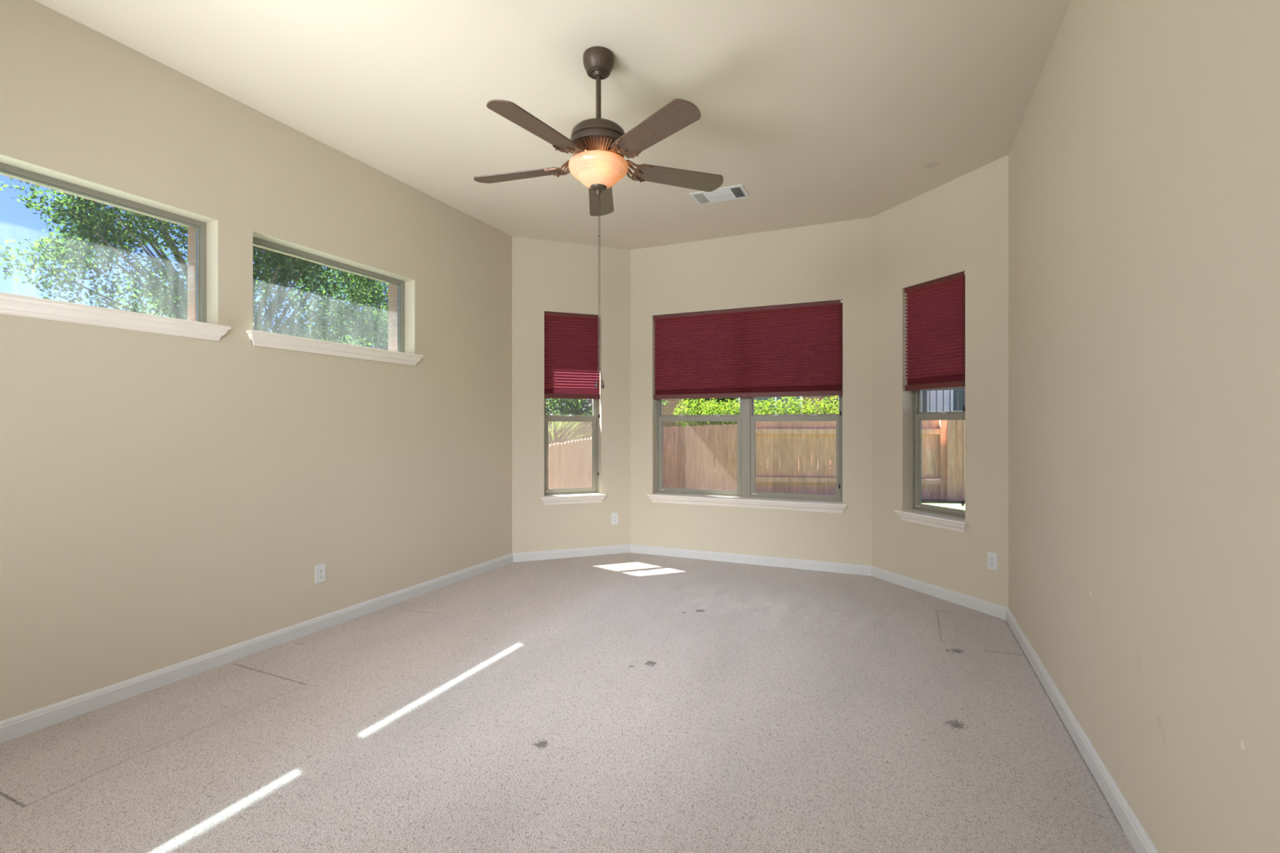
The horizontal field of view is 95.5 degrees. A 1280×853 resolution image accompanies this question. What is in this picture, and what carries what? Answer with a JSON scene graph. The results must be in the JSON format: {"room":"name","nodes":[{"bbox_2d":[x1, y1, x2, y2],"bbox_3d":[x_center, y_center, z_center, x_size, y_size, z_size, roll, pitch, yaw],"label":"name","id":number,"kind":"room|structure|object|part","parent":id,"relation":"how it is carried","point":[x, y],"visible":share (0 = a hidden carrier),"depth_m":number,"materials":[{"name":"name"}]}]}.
{"room":"empty bedroom","nodes":[
{"label":"empty bedroom","id":0,"kind":"room"},
{"bbox_2d":[0,173,397,351],"bbox_3d":[-2.690,-0.032,2.636,0.100,3.508,6.582,0,0,24],"label":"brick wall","id":1,"kind":"structure","parent":0,"point":[392,288],"depth_m":3.20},
{"bbox_2d":[0,0,511,721],"bbox_3d":[-2.554,-0.257,2.608,0.170,3.058,6.440,0,0,24],"label":"wall","id":2,"kind":"structure","parent":0,"point":[166,500],"depth_m":3.11,"materials":[{"name":"paint"}]},
{"bbox_2d":[0,162,231,341],"bbox_3d":[-2.531,-0.776,2.566,0.190,0.643,1.272,0,0,24],"label":"window","id":3,"kind":"structure","parent":2,"relation":"in","point":[15,304],"depth_m":2.72,"materials":[{"name":"paint"}]},
{"bbox_3d":[-2.512,-0.495,2.558,0.148,0.081,1.272,0,0,24],"label":"sill","id":4,"kind":"part","parent":3,"relation":"part of","materials":[{"name":"paint"}]},
{"bbox_2d":[0,553,512,743],"bbox_3d":[-2.450,1.230,2.616,0.015,0.083,6.200,0,0,24],"label":"baseboard","id":5,"kind":"structure","parent":2,"relation":"attached to","point":[19,726],"depth_m":3.03,"materials":[{"name":"paint"}]},
{"bbox_2d":[315,563,325,583],"bbox_3d":[-2.000,0.920,3.639,0.010,0.116,0.072,0,0,24],"label":"wall outlet","id":6,"kind":"object","parent":2,"relation":"attached to","point":[320,570],"visible":1,"depth_m":3.63,"materials":[{"name":"white plastic"}]},
{"bbox_2d":[318,568,323,573],"bbox_3d":[-1.998,0.900,3.638,0.004,0.027,0.034,0,0,24],"label":"receptacle","id":7,"kind":"object","parent":6,"relation":"attached to","point":[320,570],"depth_m":3.64,"materials":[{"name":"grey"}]},
{"bbox_2d":[318,573,323,579],"bbox_3d":[-1.998,0.940,3.638,0.004,0.027,0.034,0,0,24],"label":"receptacle","id":8,"kind":"object","parent":6,"relation":"attached to","point":[320,575],"depth_m":3.64,"materials":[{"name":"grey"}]},
{"bbox_2d":[245,236,423,365],"bbox_3d":[-1.973,-0.776,3.827,0.190,0.643,1.272,0,0,24],"label":"window","id":9,"kind":"structure","parent":2,"relation":"in","point":[258,338],"depth_m":3.79,"materials":[{"name":"paint"}]},
{"bbox_3d":[-1.954,-0.495,3.819,0.148,0.081,1.272,0,0,24],"label":"sill","id":10,"kind":"part","parent":9,"relation":"part of","materials":[{"name":"paint"}]},
{"bbox_2d":[34,0,1071,249],"bbox_3d":[-0.471,-1.846,2.197,4.373,0.120,7.437,0,0,24],"label":"ceiling","id":11,"kind":"structure","parent":0,"point":[823,111],"depth_m":3.04,"materials":[{"name":"paint"}]},
{"bbox_2d":[473,46,723,388],"bbox_3d":[-0.238,-0.984,2.789,1.257,1.602,1.262,0,0,24],"label":"ceiling fan","id":12,"kind":"object","parent":11,"relation":"hanging from","point":[598,146],"visible":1,"depth_m":2.71,"materials":[{"name":"brown metal"}]},
{"bbox_3d":[-0.617,-1.260,2.918,0.464,0.006,0.144,0,11,16],"label":"fan blade","id":13,"kind":"part","parent":12,"relation":"part of","materials":[{"name":"brown wood"}]},
{"bbox_3d":[-0.441,-1.260,2.440,0.144,0.006,0.464,13,7,33],"label":"fan blade","id":14,"kind":"part","parent":12,"relation":"part of","materials":[{"name":"brown wood"}]},
{"bbox_3d":[-0.209,-0.205,2.800,0.016,0.044,0.016,0,0,24],"label":"pull knob","id":15,"kind":"part","parent":12,"relation":"part of","materials":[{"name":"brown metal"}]},
{"bbox_3d":[-0.202,-0.672,2.800,0.013,0.895,0.006,0,0,1],"label":"pull chain","id":16,"kind":"part","parent":12,"relation":"part of","materials":[{"name":"silver metal"}]},
{"bbox_3d":[-0.200,-1.208,2.800,0.286,0.117,0.286,0,0,24],"label":"lamp shade","id":17,"kind":"part","parent":12,"relation":"part of","materials":[{"name":"orange glass"}]},
{"bbox_3d":[-0.217,-1.260,3.233,0.144,0.006,0.464,-11,0,-2],"label":"fan blade","id":18,"kind":"part","parent":12,"relation":"part of","materials":[{"name":"brown wood"}]},
{"bbox_3d":[-0.179,-0.205,2.800,0.016,0.044,0.016,0,0,24],"label":"pull knob","id":19,"kind":"part","parent":12,"relation":"part of","materials":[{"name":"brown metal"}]},
{"bbox_3d":[0.068,-1.260,2.460,0.144,0.006,0.464,14,-9,-37],"label":"fan blade","id":20,"kind":"part","parent":12,"relation":"part of","materials":[{"name":"brown wood"}]},
{"bbox_3d":[0.206,-1.260,2.950,0.464,0.006,0.144,0,-11,-20],"label":"fan blade","id":21,"kind":"part","parent":12,"relation":"part of","materials":[{"name":"brown wood"}]},
{"bbox_2d":[688,184,749,204],"bbox_3d":[0.615,-1.770,4.481,0.410,0.032,0.244,0,0,24],"label":"ceiling vent","id":22,"kind":"object","parent":11,"relation":"in","point":[735,192],"visible":1,"depth_m":4.47,"materials":[{"name":"white plastic"}]},
{"bbox_2d":[0,552,1136,852],"bbox_3d":[-0.471,1.332,2.197,4.213,0.120,7.277,0,0,24],"label":"floor","id":23,"kind":"structure","parent":0,"point":[627,702],"depth_m":2.42,"materials":[{"name":"carpet"}]},
{"bbox_2d":[511,235,630,553],"bbox_3d":[-0.679,-0.257,5.746,1.324,3.058,0.170,0,0,-21],"label":"wall","id":24,"kind":"structure","parent":0,"point":[548,276],"depth_m":5.65,"materials":[{"name":"paint"}]},
{"bbox_2d":[512,544,630,562],"bbox_3d":[-0.646,1.230,5.660,1.184,0.083,0.015,0,0,-21],"label":"baseboard","id":25,"kind":"structure","parent":24,"relation":"attached to","point":[621,548],"depth_m":5.64,"materials":[{"name":"paint"}]},
{"bbox_2d":[540,398,606,505],"bbox_3d":[-0.672,-0.177,5.722,0.647,1.857,0.216,0,0,-21],"label":"window","id":26,"kind":"structure","parent":24,"relation":"in","point":[585,495],"depth_m":5.74,"materials":[{"name":"paint"}]},
{"bbox_3d":[-0.704,-0.577,5.806,0.511,0.998,0.022,0,0,-21],"label":"sash","id":27,"kind":"part","parent":26,"relation":"part of","materials":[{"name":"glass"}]},
{"bbox_3d":[-0.693,0.275,5.778,0.523,0.749,0.028,0,0,-21],"label":"sash","id":28,"kind":"part","parent":26,"relation":"part of","materials":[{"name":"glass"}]},
{"bbox_2d":[544,311,600,475],"bbox_3d":[-0.659,-0.309,5.694,0.563,1.591,0.054,0,0,-21],"label":"window blind","id":29,"kind":"object","parent":26,"relation":"attached to","point":[571,340],"visible":0.98,"depth_m":5.69,"materials":[{"name":"red fabric"}]},
{"bbox_3d":[-0.663,-0.296,5.700,0.558,0.046,0.036,0,0,-21],"label":"rail","id":30,"kind":"part","parent":29,"relation":"part of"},
{"bbox_3d":[-0.659,0.711,5.691,0.647,0.081,0.148,0,0,-21],"label":"sill","id":31,"kind":"part","parent":26,"relation":"part of","materials":[{"name":"paint"}]},
{"bbox_2d":[611,512,617,524],"bbox_3d":[-0.254,0.923,5.815,0.072,0.116,0.010,0,0,-21],"label":"wall outlet","id":32,"kind":"object","parent":24,"relation":"attached to","point":[615,515],"visible":1,"depth_m":5.81,"materials":[{"name":"white plastic"}]},
{"bbox_2d":[630,217,871,565],"bbox_3d":[0.976,-0.257,5.498,2.411,3.058,0.170,0,0,24],"label":"wall","id":33,"kind":"structure","parent":0,"point":[829,261],"depth_m":5.34,"materials":[{"name":"paint"}]},
{"bbox_2d":[647,302,847,512],"bbox_3d":[0.969,-0.177,5.474,1.867,1.857,0.216,0,0,24],"label":"window","id":34,"kind":"structure","parent":33,"relation":"in","point":[746,495],"depth_m":5.49,"materials":[{"name":"paint"}]},
{"bbox_3d":[0.581,0.275,5.711,0.842,0.749,0.028,0,0,24],"label":"sash","id":35,"kind":"part","parent":34,"relation":"part of","materials":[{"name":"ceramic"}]},
{"bbox_3d":[0.593,-0.577,5.737,0.830,0.998,0.022,0,0,24],"label":"sash","id":36,"kind":"part","parent":34,"relation":"part of","materials":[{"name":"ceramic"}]},
{"bbox_3d":[0.598,-0.217,5.719,0.914,1.777,0.068,0,0,24],"label":"frame","id":37,"kind":"part","parent":34,"relation":"part of","materials":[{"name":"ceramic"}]},
{"bbox_3d":[0.955,0.711,5.443,1.867,0.081,0.148,0,0,24],"label":"sill","id":38,"kind":"part","parent":34,"relation":"part of","materials":[{"name":"paint"}]},
{"bbox_2d":[653,299,842,488],"bbox_3d":[0.957,-0.282,5.445,1.783,1.646,0.054,0,0,24],"label":"window blind","id":39,"kind":"object","parent":34,"relation":"attached to","point":[786,350],"visible":1,"depth_m":5.41,"materials":[{"name":"red fabric"}]},
{"bbox_3d":[0.959,-0.294,5.452,1.778,0.046,0.036,0,0,24],"label":"rail","id":40,"kind":"part","parent":39,"relation":"part of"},
{"bbox_3d":[1.743,-0.288,5.078,0.003,1.591,0.003,0,0,24],"label":"lift cord","id":41,"kind":"part","parent":39,"relation":"part of","materials":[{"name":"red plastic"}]},
{"bbox_3d":[1.417,-0.217,5.356,0.876,1.777,0.068,0,0,24],"label":"frame","id":42,"kind":"part","parent":34,"relation":"part of","materials":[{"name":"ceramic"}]},
{"bbox_3d":[1.434,-0.577,5.365,0.792,0.998,0.022,0,0,24],"label":"sash","id":43,"kind":"part","parent":34,"relation":"part of","materials":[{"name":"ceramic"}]},
{"bbox_3d":[1.422,0.275,5.339,0.804,0.749,0.028,0,0,24],"label":"sash","id":44,"kind":"part","parent":34,"relation":"part of","materials":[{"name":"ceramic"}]},
{"bbox_2d":[630,543,871,575],"bbox_3d":[0.938,1.230,5.413,2.270,0.083,0.015,0,0,24],"label":"baseboard","id":45,"kind":"structure","parent":33,"relation":"attached to","point":[855,569],"depth_m":5.35,"materials":[{"name":"paint"}]},
{"bbox_2d":[871,155,1008,607],"bbox_3d":[2.279,-0.257,4.420,0.170,3.058,1.366,0,0,-21],"label":"wall","id":46,"kind":"structure","parent":0,"point":[958,225],"depth_m":4.23,"materials":[{"name":"paint"}]},
{"bbox_2d":[893,390,969,532],"bbox_3d":[2.258,-0.177,4.405,0.216,1.857,0.645,0,0,-21],"label":"window","id":47,"kind":"structure","parent":46,"relation":"in","point":[953,519],"depth_m":4.56,"materials":[{"name":"paint"}]},
{"bbox_3d":[2.226,0.711,4.393,0.148,0.081,0.645,0,0,-21],"label":"sill","id":48,"kind":"part","parent":47,"relation":"part of","materials":[{"name":"paint"}]},
{"bbox_2d":[904,271,964,506],"bbox_3d":[2.229,-0.270,4.393,0.054,1.671,0.561,0,0,-21],"label":"window blind","id":49,"kind":"object","parent":47,"relation":"attached to","point":[935,309],"visible":0.94,"depth_m":4.38,"materials":[{"name":"red fabric"}]},
{"bbox_3d":[2.235,-0.307,4.397,0.036,0.046,0.556,0,0,-21],"label":"rail","id":50,"kind":"part","parent":49,"relation":"part of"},
{"bbox_3d":[2.305,-0.276,4.148,0.003,1.616,0.003,0,0,-21],"label":"lift cord","id":51,"kind":"part","parent":49,"relation":"part of","materials":[{"name":"fabric"}]},
{"bbox_3d":[2.327,-0.217,4.432,0.068,1.777,0.569,0,0,-21],"label":"frame","id":52,"kind":"part","parent":47,"relation":"part of","materials":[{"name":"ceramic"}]},
{"bbox_3d":[2.313,0.275,4.427,0.028,0.749,0.521,0,0,-21],"label":"sash","id":53,"kind":"part","parent":47,"relation":"part of","materials":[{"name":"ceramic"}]},
{"bbox_3d":[2.341,-0.577,4.437,0.022,0.998,0.509,0,0,-21],"label":"sash","id":54,"kind":"part","parent":47,"relation":"part of","materials":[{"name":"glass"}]},
{"bbox_2d":[871,565,1007,619],"bbox_3d":[2.192,1.230,4.387,0.015,0.083,1.225,0,0,-21],"label":"baseboard","id":55,"kind":"structure","parent":46,"relation":"attached to","point":[995,610],"depth_m":4.28,"materials":[{"name":"paint"}]},
{"bbox_2d":[987,551,997,571],"bbox_3d":[2.376,0.909,3.920,0.010,0.116,0.072,0,0,-21],"label":"wall outlet","id":56,"kind":"object","parent":46,"relation":"attached to","point":[992,557],"visible":1,"depth_m":3.91,"materials":[{"name":"white plastic"}]},
{"bbox_2d":[1008,0,1279,852],"bbox_3d":[1.228,-0.257,0.917,0.170,3.058,6.411,0,0,24],"label":"wall","id":57,"kind":"structure","parent":0,"point":[1144,156],"depth_m":1.64,"materials":[{"name":"paint"}]},
{"bbox_2d":[1005,607,1158,852],"bbox_3d":[1.163,1.230,1.000,0.015,0.083,6.171,0,0,24],"label":"baseboard","id":58,"kind":"structure","parent":57,"relation":"attached to","point":[1137,836],"depth_m":2.16,"materials":[{"name":"paint"}]},
{"label":"outside","id":59,"kind":"structure","parent":0,"visible":0},
{"bbox_2d":[921,498,964,510],"bbox_3d":[3.124,1.742,19.397,70.000,0.200,62.000,0,0,24],"label":"ground","id":60,"kind":"structure","parent":59,"point":[956,504],"depth_m":12.44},
{"bbox_2d":[0,177,387,346],"bbox_3d":[-6.013,-1.618,8.710,3.531,6.536,5.160,0,0,17],"label":"leafy tree","id":61,"kind":"object","parent":60,"relation":"on","point":[99,224],"visible":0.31,"depth_m":7.41,"materials":[{"name":"green plant"}]},
{"bbox_2d":[299,266,387,350],"bbox_3d":[-5.489,-1.536,14.050,3.735,6.370,5.048,0,0,24],"label":"leafy tree","id":62,"kind":"object","parent":60,"relation":"on","point":[366,281],"visible":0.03,"depth_m":12.45,"materials":[{"name":"green plant"}]},
{"bbox_2d":[546,413,591,444],"bbox_3d":[-1.951,0.666,12.904,2.372,1.955,2.368,0,0,24],"label":"shrub","id":63,"kind":"object","parent":60,"relation":"on","point":[555,435],"visible":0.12,"depth_m":12.57,"materials":[{"name":"green plant"}]},
{"bbox_2d":[548,437,591,488],"bbox_3d":[-0.885,0.837,10.098,0.022,1.610,8.024,0,0,16],"label":"fence","id":64,"kind":"object","parent":60,"relation":"on","point":[570,462],"visible":0.1,"depth_m":9.31,"materials":[{"name":"brown wood"}]},
{"bbox_2d":[545,398,667,441],"bbox_3d":[-1.797,-0.500,16.793,5.547,4.307,3.861,0,0,40],"label":"tree","id":65,"kind":"object","parent":60,"relation":"on","point":[563,406],"visible":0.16,"depth_m":15.80,"materials":[{"name":"green plant"}]},
{"bbox_2d":[662,423,737,490],"bbox_3d":[1.407,0.785,13.820,2.224,1.714,0.022,0,0,12],"label":"fence","id":66,"kind":"object","parent":60,"relation":"on","point":[700,444],"visible":0.7,"depth_m":13.80,"materials":[{"name":"brown wood"}]},
{"bbox_2d":[683,397,736,425],"bbox_3d":[1.836,-0.147,16.366,1.918,3.600,2.041,0,0,24],"label":"tree","id":67,"kind":"object","parent":60,"relation":"on","point":[730,398],"visible":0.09,"depth_m":16.08,"materials":[{"name":"green plant"}]},
{"bbox_2d":[662,395,839,471],"bbox_3d":[5.253,-1.508,23.278,9.800,6.300,6.800,0,0,10],"label":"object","id":68,"kind":"structure","parent":60,"relation":"on","point":[668,409],"depth_m":20.42,"materials":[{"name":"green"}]},
{"bbox_2d":[672,395,839,458],"bbox_3d":[3.312,0.433,14.507,5.012,2.421,1.024,0,0,9],"label":"hedge","id":69,"kind":"object","parent":60,"relation":"on","point":[694,409],"visible":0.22,"depth_m":14.51,"materials":[{"name":"green plant"}]},
{"bbox_2d":[755,420,946,499],"bbox_3d":[4.745,0.725,13.287,4.480,1.834,0.113,0,0,6],"label":"fence","id":70,"kind":"object","parent":60,"relation":"on","point":[788,452],"visible":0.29,"depth_m":13.40,"materials":[{"name":"brown wood"}]},
{"bbox_3d":[4.655,1.232,13.292,4.300,0.120,0.080,0,0,6],"label":"rail","id":71,"kind":"part","parent":70,"relation":"part of","materials":[{"name":"brown wood"}]},
{"bbox_3d":[4.655,0.112,13.292,4.300,0.120,0.080,0,0,6],"label":"rail","id":72,"kind":"part","parent":70,"relation":"part of","materials":[{"name":"brown wood"}]},
{"bbox_3d":[6.852,0.737,13.049,0.240,1.810,0.090,0,0,6],"label":"post","id":73,"kind":"part","parent":70,"relation":"part of","materials":[{"name":"brown wood"}]},
{"bbox_2d":[824,386,964,412],"bbox_3d":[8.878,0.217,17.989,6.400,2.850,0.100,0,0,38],"label":"neighboring house","id":74,"kind":"structure","parent":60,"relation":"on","point":[924,392],"depth_m":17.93,"materials":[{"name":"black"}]},
{"bbox_3d":[6.392,0.217,19.923,0.100,2.850,0.100,0,0,38],"label":"post","id":75,"kind":"part","parent":74,"relation":"part of","materials":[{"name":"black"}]},
{"bbox_3d":[8.838,0.217,18.019,0.100,2.850,0.100,0,0,38],"label":"post","id":76,"kind":"part","parent":74,"relation":"part of","materials":[{"name":"black"}]},
{"bbox_3d":[8.878,-0.758,17.989,6.300,0.820,0.060,0,0,38],"label":"rail","id":77,"kind":"part","parent":74,"relation":"part of","materials":[{"name":"black metal"}]},
{"bbox_2d":[946,419,964,501],"bbox_3d":[8.418,0.724,11.957,3.709,1.837,0.113,0,0,31],"label":"fence","id":78,"kind":"object","parent":60,"relation":"on","point":[954,427],"visible":0.05,"depth_m":12.83,"materials":[{"name":"brown wood"}]},
{"bbox_3d":[6.895,0.737,12.867,0.160,1.810,0.090,0,0,31],"label":"post","id":79,"kind":"part","parent":78,"relation":"part of","materials":[{"name":"brown wood"}]},
{"bbox_3d":[8.454,0.724,11.988,3.679,1.837,0.022,0,0,31],"label":"picket panel","id":80,"kind":"part","parent":78,"relation":"part of","materials":[{"name":"brown wood"}]}
]}

